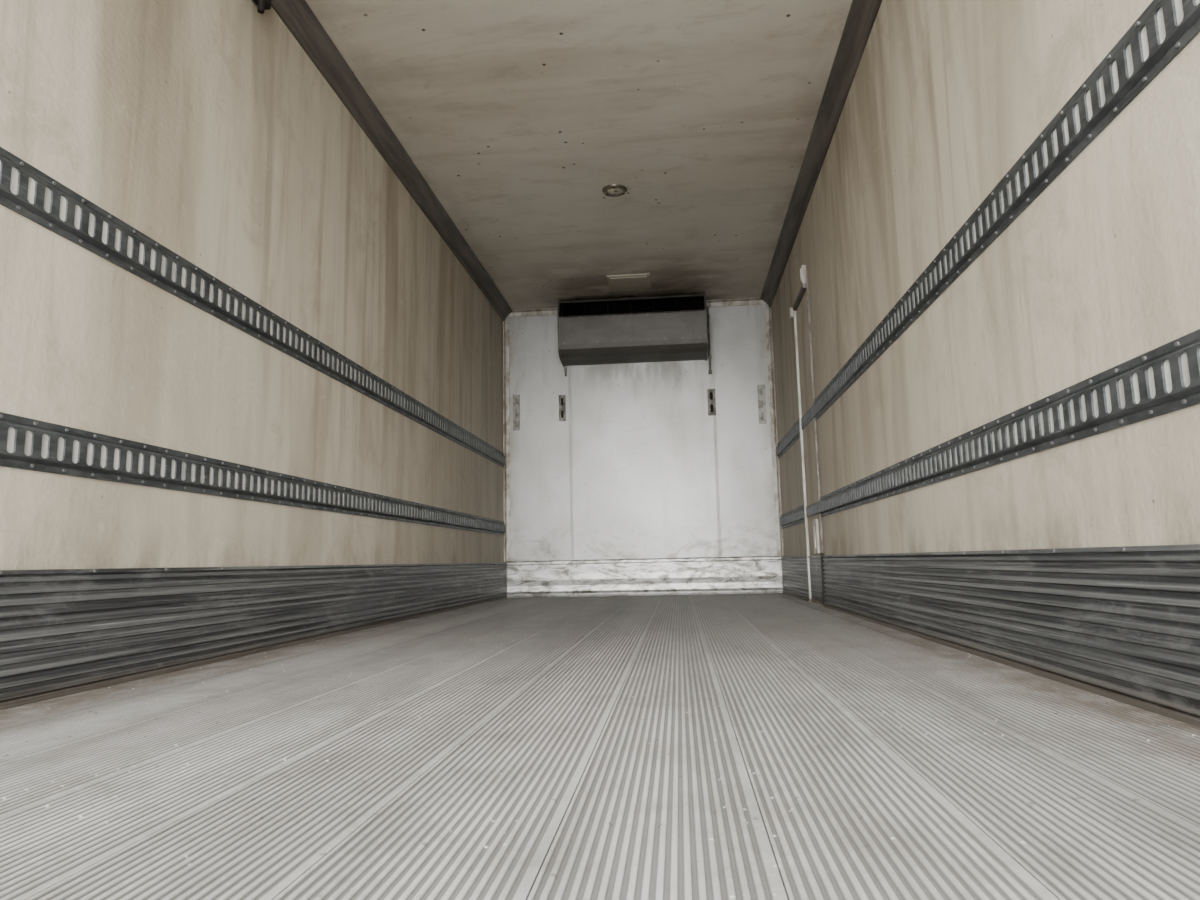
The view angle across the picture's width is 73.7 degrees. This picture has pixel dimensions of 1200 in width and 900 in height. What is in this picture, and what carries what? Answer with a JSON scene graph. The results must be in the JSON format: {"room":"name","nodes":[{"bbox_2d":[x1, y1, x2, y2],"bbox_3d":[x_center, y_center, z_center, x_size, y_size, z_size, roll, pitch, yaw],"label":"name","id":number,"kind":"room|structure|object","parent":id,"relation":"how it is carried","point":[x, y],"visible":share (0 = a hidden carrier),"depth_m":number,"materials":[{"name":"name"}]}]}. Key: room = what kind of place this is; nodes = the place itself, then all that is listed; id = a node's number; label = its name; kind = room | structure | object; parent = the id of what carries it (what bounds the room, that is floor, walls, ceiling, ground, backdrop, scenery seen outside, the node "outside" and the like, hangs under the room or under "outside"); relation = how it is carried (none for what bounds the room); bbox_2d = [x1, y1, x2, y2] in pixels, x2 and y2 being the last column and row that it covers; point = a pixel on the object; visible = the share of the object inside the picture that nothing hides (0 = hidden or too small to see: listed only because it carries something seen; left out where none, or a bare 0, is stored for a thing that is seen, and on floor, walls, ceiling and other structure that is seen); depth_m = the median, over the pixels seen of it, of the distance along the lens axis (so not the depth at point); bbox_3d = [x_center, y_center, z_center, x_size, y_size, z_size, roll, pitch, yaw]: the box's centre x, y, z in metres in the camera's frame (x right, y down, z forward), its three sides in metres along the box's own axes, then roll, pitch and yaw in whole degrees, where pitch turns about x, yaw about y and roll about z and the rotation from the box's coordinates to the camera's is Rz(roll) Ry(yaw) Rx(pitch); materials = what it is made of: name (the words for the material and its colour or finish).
{"room":"truck trailer interior","nodes":[
{"label":"truck trailer interior","id":0,"kind":"room"},
{"bbox_2d":[0,0,504,569],"bbox_3d":[-1.272,-0.485,3.622,0.060,2.782,7.663,-2,-8,5],"label":"wall","id":1,"kind":"structure","parent":0,"point":[206,128],"depth_m":2.79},
{"bbox_2d":[0,147,504,467],"bbox_3d":[-1.238,-0.415,3.562,0.014,0.134,7.569,-2,-8,5],"label":"track","id":2,"kind":"object","parent":1,"relation":"attached to","point":[25,190],"visible":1,"depth_m":2.56,"materials":[{"name":"silver metal"}]},
{"bbox_2d":[0,412,505,534],"bbox_3d":[-1.225,0.197,3.476,0.014,0.124,7.569,-2,-8,5],"label":"track","id":3,"kind":"object","parent":1,"relation":"attached to","point":[25,443],"visible":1,"depth_m":2.53,"materials":[{"name":"silver metal"}]},
{"bbox_2d":[0,562,506,709],"bbox_3d":[-1.212,0.651,3.419,0.022,0.313,7.583,-2,-8,5],"label":"baseboard","id":4,"kind":"structure","parent":1,"relation":"attached to","point":[63,632],"depth_m":2.48,"materials":[{"name":"silver metal"}]},
{"bbox_2d":[254,0,270,13],"bbox_3d":[-1.308,-1.738,3.066,0.047,0.130,0.120,-2,-8,5],"label":"clip","id":5,"kind":"object","parent":1,"relation":"attached to","point":[262,5],"visible":1,"depth_m":3.06,"materials":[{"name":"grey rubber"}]},
{"bbox_2d":[271,0,511,320],"bbox_3d":[-1.229,-1.765,3.748,0.088,0.095,7.573,-2,-8,5],"label":"trim","id":6,"kind":"structure","parent":1,"relation":"attached to","point":[297,16],"depth_m":4.22,"materials":[{"name":"grey metal"}]},
{"bbox_2d":[305,0,852,309],"bbox_3d":[-0.049,-1.880,3.662,2.460,0.060,7.603,-2,-8,5],"label":"ceiling","id":7,"kind":"structure","parent":0,"point":[517,116],"depth_m":4.28,"materials":[{"name":"beige metal"}]},
{"bbox_2d":[602,184,626,196],"bbox_3d":[0.093,-1.641,5.084,0.156,0.027,0.156,-2,-8,5],"label":"dome light","id":8,"kind":"object","parent":7,"relation":"attached to","point":[613,190],"depth_m":5.06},
{"bbox_2d":[606,273,650,289],"bbox_3d":[0.248,-1.418,6.752,0.360,0.014,0.340,-2,-8,5],"label":"housing","id":9,"kind":"object","parent":7,"relation":"attached to","point":[643,274],"visible":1,"depth_m":6.61,"materials":[{"name":"beige"}]},
{"bbox_2d":[610,276,647,289],"bbox_3d":[0.248,-1.409,6.751,0.300,0.008,0.280,-2,-8,5],"label":"lens cover","id":10,"kind":"object","parent":9,"relation":"attached to","point":[641,281],"visible":1,"depth_m":6.73,"materials":[{"name":"beige plastic"}]},
{"bbox_2d":[0,593,1199,899],"bbox_3d":[0.006,0.806,3.288,2.460,0.080,7.603,-2,-8,5],"label":"floor","id":11,"kind":"structure","parent":0,"point":[774,746],"depth_m":1.16,"materials":[{"name":"metal"}]},
{"bbox_2d":[504,301,783,597],"bbox_3d":[0.353,-0.013,7.252,2.460,2.782,0.060,-2,-8,5],"label":"wall","id":12,"kind":"structure","parent":0,"point":[644,473],"depth_m":7.22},
{"bbox_2d":[503,321,510,560],"bbox_3d":[-0.854,-0.100,7.327,0.050,2.220,0.050,-2,-8,5],"label":"trim","id":13,"kind":"structure","parent":12,"relation":"attached to","point":[506,342],"depth_m":7.34,"materials":[{"name":"white metal"}]},
{"bbox_2d":[513,395,519,429],"bbox_3d":[-0.771,-0.346,7.369,0.062,0.332,0.018,-2,-8,5],"label":"bracket","id":14,"kind":"object","parent":12,"relation":"attached to","point":[516,398],"visible":1,"depth_m":7.37,"materials":[{"name":"metal"}]},
{"bbox_2d":[559,395,565,420],"bbox_3d":[-0.346,-0.386,7.332,0.062,0.242,0.018,-2,-8,5],"label":"bracket","id":15,"kind":"object","parent":12,"relation":"attached to","point":[562,398],"visible":1,"depth_m":7.33,"materials":[{"name":"black"}]},
{"bbox_2d":[557,292,707,366],"bbox_3d":[0.294,-1.085,7.203,1.315,0.552,0.338,-2,-8,5],"label":"refrigeration unit","id":16,"kind":"object","parent":12,"relation":"attached to","point":[656,328],"visible":1,"depth_m":7.08,"materials":[{"name":"black metal"}]},
{"bbox_2d":[706,307,711,373],"bbox_3d":[0.991,-0.999,7.277,0.032,0.626,0.032,-2,-8,5],"label":"hose","id":17,"kind":"object","parent":16,"relation":"attached to","point":[707,308],"visible":0.87,"depth_m":7.26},
{"bbox_2d":[509,298,763,316],"bbox_3d":[0.321,-1.314,7.378,2.360,0.050,0.050,-2,-8,5],"label":"trim","id":18,"kind":"structure","parent":12,"relation":"attached to","point":[745,301],"depth_m":7.32,"materials":[{"name":"white metal"}]},
{"bbox_2d":[507,556,782,597],"bbox_3d":[0.372,1.119,7.047,2.420,0.322,0.034,-2,-8,5],"label":"baseboard","id":19,"kind":"structure","parent":12,"relation":"attached to","point":[744,574],"depth_m":7.04,"materials":[{"name":"silver metal"}]},
{"bbox_2d":[568,310,721,559],"bbox_3d":[0.382,-0.149,7.236,1.334,2.235,0.002,-2,-8,5],"label":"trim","id":20,"kind":"structure","parent":12,"relation":"attached to","point":[710,312],"depth_m":7.22,"materials":[{"name":"white metal"}]},
{"bbox_2d":[707,389,715,415],"bbox_3d":[1.006,-0.431,7.205,0.072,0.242,0.018,-2,-8,5],"label":"bracket","id":21,"kind":"object","parent":12,"relation":"attached to","point":[711,398],"visible":1,"depth_m":7.20,"materials":[{"name":"black"}]},
{"bbox_2d":[757,384,766,423],"bbox_3d":[1.450,-0.412,7.158,0.067,0.352,0.018,-2,-8,5],"label":"bracket","id":22,"kind":"object","parent":12,"relation":"attached to","point":[760,388],"visible":1,"depth_m":7.16,"materials":[{"name":"metal"}]},
{"bbox_2d":[765,308,783,555],"bbox_3d":[1.544,-0.181,7.101,0.050,2.220,0.050,-2,-8,5],"label":"trim","id":23,"kind":"structure","parent":12,"relation":"attached to","point":[768,322],"depth_m":7.11,"materials":[{"name":"white metal"}]},
{"bbox_2d":[792,284,806,310],"bbox_3d":[1.376,-1.047,5.524,0.030,0.030,0.518,-2,-8,5],"label":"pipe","id":24,"kind":"structure","parent":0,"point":[803,289],"depth_m":5.46,"materials":[{"name":"black metal"}]},
{"bbox_2d":[771,0,1199,604],"bbox_3d":[1.236,-0.570,3.385,0.060,2.782,7.663,-2,-8,5],"label":"wall","id":25,"kind":"structure","parent":0,"point":[1100,272],"depth_m":2.22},
{"bbox_2d":[789,308,793,318],"bbox_3d":[1.379,-0.984,5.759,0.028,0.070,0.060,-2,-8,5],"label":"corner latch","id":26,"kind":"object","parent":25,"relation":"attached to","point":[791,311],"visible":1,"depth_m":5.73,"materials":[{"name":"white plastic"}]},
{"bbox_2d":[793,311,810,598],"bbox_3d":[1.423,0.011,5.618,0.024,2.040,0.036,-2,-8,5],"label":"frame","id":27,"kind":"object","parent":25,"relation":"attached to","point":[794,318],"visible":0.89,"depth_m":5.60,"materials":[{"name":"white metal"}]},
{"bbox_2d":[800,265,806,283],"bbox_3d":[1.346,-1.158,5.300,0.040,0.130,0.040,-2,-8,5],"label":"top latch","id":28,"kind":"object","parent":25,"relation":"attached to","point":[803,273],"visible":0.98,"depth_m":5.28,"materials":[{"name":"white plastic"}]},
{"bbox_2d":[796,291,821,555],"bbox_3d":[1.406,-0.015,5.360,0.008,2.020,0.480,-2,-8,5],"label":"leaf","id":29,"kind":"object","parent":25,"relation":"attached to","point":[811,479],"visible":0.72,"depth_m":5.38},
{"bbox_2d":[806,275,823,552],"bbox_3d":[1.379,-0.100,5.110,0.010,2.120,0.010,-2,-8,5],"label":"frame","id":30,"kind":"object","parent":25,"relation":"attached to","point":[806,275],"visible":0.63,"depth_m":5.14,"materials":[{"name":"white metal"}]},
{"bbox_2d":[808,556,822,601],"bbox_3d":[1.419,0.840,5.236,0.018,0.292,0.490,-2,-8,5],"label":"kick plate","id":31,"kind":"object","parent":25,"relation":"attached to","point":[815,561],"visible":0.79,"depth_m":5.24,"materials":[{"name":"grey metal"}]},
{"bbox_2d":[812,518,819,553],"bbox_3d":[1.399,0.557,5.171,0.026,0.225,0.130,-2,-8,5],"label":"plate","id":32,"kind":"object","parent":25,"relation":"attached to","point":[814,521],"visible":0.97,"depth_m":5.13,"materials":[{"name":"white metal"}]},
{"bbox_2d":[760,0,881,307],"bbox_3d":[1.131,-1.845,3.525,0.088,0.095,7.573,-2,-8,5],"label":"trim","id":33,"kind":"structure","parent":25,"relation":"attached to","point":[862,14],"depth_m":4.28,"materials":[{"name":"grey metal"}]},
{"bbox_2d":[820,553,825,606],"bbox_3d":[1.389,0.803,4.962,0.022,0.330,0.023,-2,-8,5],"label":"seal","id":34,"kind":"object","parent":25,"relation":"attached to","point":[822,554],"visible":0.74,"depth_m":4.96,"materials":[{"name":"grey rubber"}]},
{"bbox_2d":[776,0,1199,458],"bbox_3d":[1.196,-0.497,3.332,0.014,0.134,7.569,-2,-8,5],"label":"track","id":35,"kind":"object","parent":25,"relation":"attached to","point":[1165,28],"visible":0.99,"depth_m":1.89,"materials":[{"name":"silver metal"}]},
{"bbox_2d":[780,329,1199,528],"bbox_3d":[1.208,0.114,3.247,0.014,0.124,7.569,-2,-8,5],"label":"track","id":36,"kind":"object","parent":25,"relation":"attached to","point":[1164,379],"visible":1,"depth_m":1.88,"materials":[{"name":"silver metal"}]},
{"bbox_2d":[781,544,1199,727],"bbox_3d":[1.215,0.569,3.191,0.022,0.313,7.583,-2,-8,5],"label":"baseboard","id":37,"kind":"structure","parent":25,"relation":"attached to","point":[1120,624],"depth_m":1.89,"materials":[{"name":"silver metal"}]}
]}

